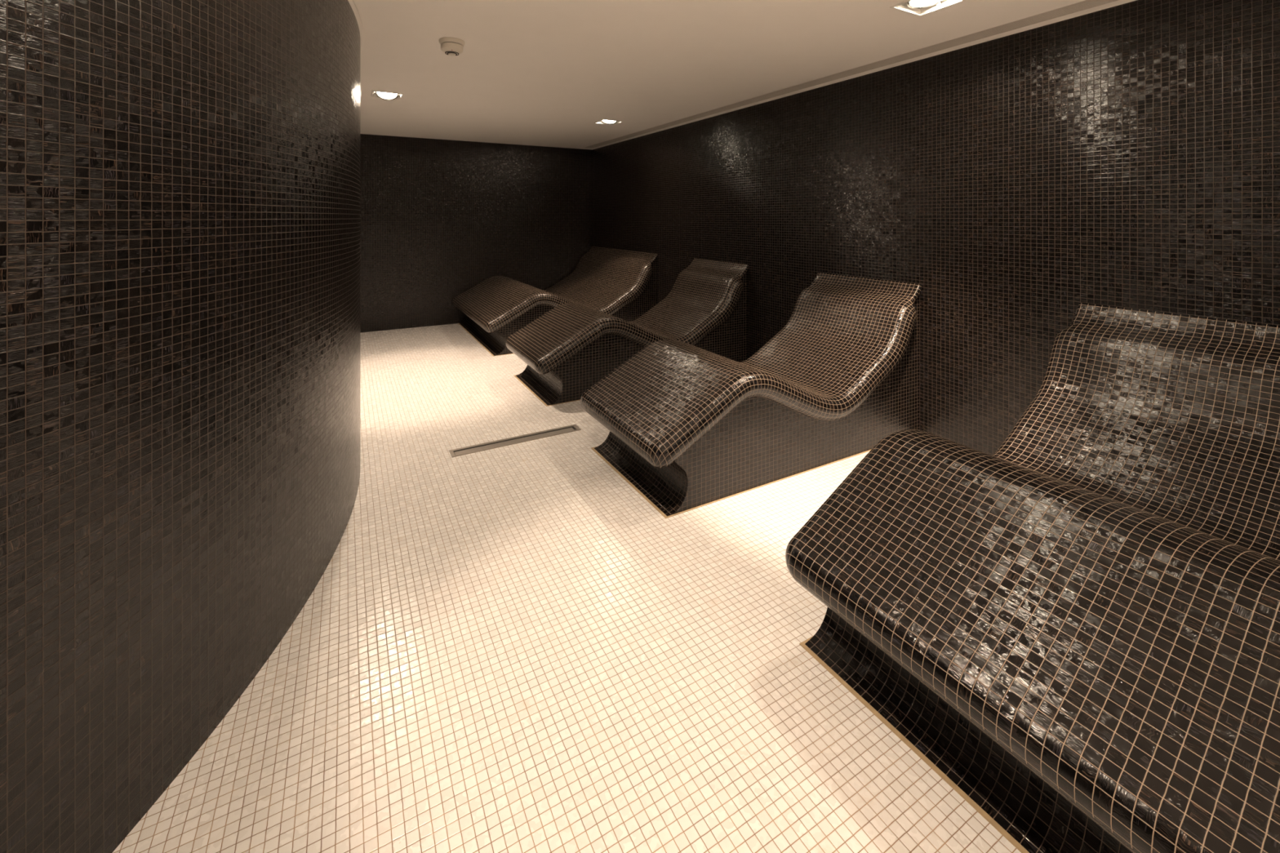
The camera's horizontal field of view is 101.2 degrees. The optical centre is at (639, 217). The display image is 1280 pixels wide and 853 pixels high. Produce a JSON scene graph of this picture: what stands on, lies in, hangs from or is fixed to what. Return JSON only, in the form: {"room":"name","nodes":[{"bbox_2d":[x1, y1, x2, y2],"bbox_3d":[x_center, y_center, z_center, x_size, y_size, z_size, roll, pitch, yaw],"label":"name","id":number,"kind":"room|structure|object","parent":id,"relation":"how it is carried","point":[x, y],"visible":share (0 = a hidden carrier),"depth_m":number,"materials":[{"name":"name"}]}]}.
{"room":"spa","nodes":[
{"label":"spa","id":0,"kind":"room"},
{"bbox_2d":[0,0,360,852],"bbox_3d":[-2.293,0.183,2.482,1.716,2.316,5.835,0,0,-29],"label":"wall","id":1,"kind":"structure","parent":0,"point":[180,180],"depth_m":1.22,"materials":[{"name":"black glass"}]},
{"bbox_2d":[347,0,364,54],"bbox_3d":[-2.262,-0.963,2.499,1.678,0.021,5.863,0,0,-29],"label":"trim","id":2,"kind":"structure","parent":1,"relation":"attached to","point":[351,2],"depth_m":2.56,"materials":[{"name":"paint"}]},
{"bbox_2d":[360,133,592,332],"bbox_3d":[-2.757,0.183,6.460,4.688,2.316,0.106,0,0,-29],"label":"wall","id":3,"kind":"structure","parent":0,"point":[440,219],"depth_m":6.64,"materials":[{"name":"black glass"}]},
{"bbox_2d":[112,323,1021,852],"bbox_3d":[-0.518,1.394,2.466,4.688,0.106,9.050,0,0,-29],"label":"floor","id":4,"kind":"structure","parent":0,"point":[510,648],"depth_m":1.51,"materials":[{"name":"white tile"}]},
{"bbox_2d":[448,424,581,457],"bbox_3d":[-0.735,1.339,3.169,0.779,0.004,0.093,0,0,-29],"label":"floor drain","id":5,"kind":"object","parent":4,"relation":"on","point":[510,441],"visible":1,"depth_m":3.15,"materials":[{"name":"metal"}]},
{"bbox_2d":[452,246,657,356],"bbox_3d":[-1.075,0.876,6.275,1.932,0.931,1.855,0,0,-29],"label":"lounger","id":6,"kind":"object","parent":4,"relation":"on","point":[622,284],"visible":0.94,"depth_m":5.91,"materials":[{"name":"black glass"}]},
{"bbox_2d":[506,257,748,406],"bbox_3d":[-0.088,0.876,4.514,1.932,0.931,0.901,0,0,-29],"label":"lounger","id":7,"kind":"object","parent":4,"relation":"on","point":[571,348],"visible":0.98,"depth_m":4.30,"materials":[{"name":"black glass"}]},
{"bbox_2d":[580,272,921,518],"bbox_3d":[0.693,0.876,3.121,1.932,0.931,0.893,0,0,-29],"label":"lounger","id":8,"kind":"object","parent":4,"relation":"on","point":[691,427],"visible":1,"depth_m":2.83,"materials":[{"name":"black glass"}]},
{"bbox_2d":[785,302,1279,852],"bbox_3d":[1.723,0.876,1.285,1.932,0.931,1.887,0,0,-29],"label":"lounger","id":9,"kind":"object","parent":4,"relation":"on","point":[1074,624],"visible":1,"depth_m":1.29,"materials":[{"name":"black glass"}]},
{"bbox_2d":[353,0,1136,149],"bbox_3d":[-0.518,-0.986,2.466,4.688,0.021,9.050,0,0,-29],"label":"ceiling","id":10,"kind":"structure","parent":0,"point":[535,73],"depth_m":3.14,"materials":[{"name":"paint"}]},
{"bbox_2d":[370,90,404,100],"bbox_3d":[-2.010,-1.018,4.175,0.223,0.144,0.223,0,0,-29],"label":"recessed light","id":11,"kind":"object","parent":10,"relation":"in","point":[386,95],"visible":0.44,"depth_m":4.20,"materials":[{"name":"white glass"}]},
{"bbox_2d":[439,36,464,56],"bbox_3d":[-1.039,-0.936,2.905,0.135,0.077,0.135,0,0,-29],"label":"smoke detector","id":12,"kind":"object","parent":10,"relation":"attached to","point":[453,46],"visible":1,"depth_m":2.86,"materials":[{"name":"beige plastic"}]},
{"bbox_2d":[594,119,623,124],"bbox_3d":[-0.320,-1.027,5.350,0.223,0.127,0.223,0,0,-29],"label":"recessed light","id":13,"kind":"object","parent":10,"relation":"in","point":[608,122],"visible":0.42,"depth_m":5.38,"materials":[{"name":"white glass"}]},
{"bbox_2d":[584,0,1118,147],"bbox_3d":[1.382,-0.986,3.593,0.132,0.021,8.626,0,0,-29],"label":"ceiling trim","id":14,"kind":"structure","parent":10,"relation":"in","point":[1086,4],"depth_m":3.18,"materials":[{"name":"white paint"}]},
{"bbox_2d":[889,0,966,16],"bbox_3d":[1.306,-1.030,2.385,0.223,0.121,0.223,0,0,-29],"label":"recessed light","id":15,"kind":"object","parent":10,"relation":"in","point":[918,7],"visible":1,"depth_m":2.44,"materials":[{"name":"white glass"}]},
{"bbox_2d":[592,0,1279,454],"bbox_3d":[1.572,0.183,3.639,0.106,2.316,9.050,0,0,-29],"label":"wall","id":16,"kind":"structure","parent":0,"point":[1126,155],"depth_m":2.83,"materials":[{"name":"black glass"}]}
]}

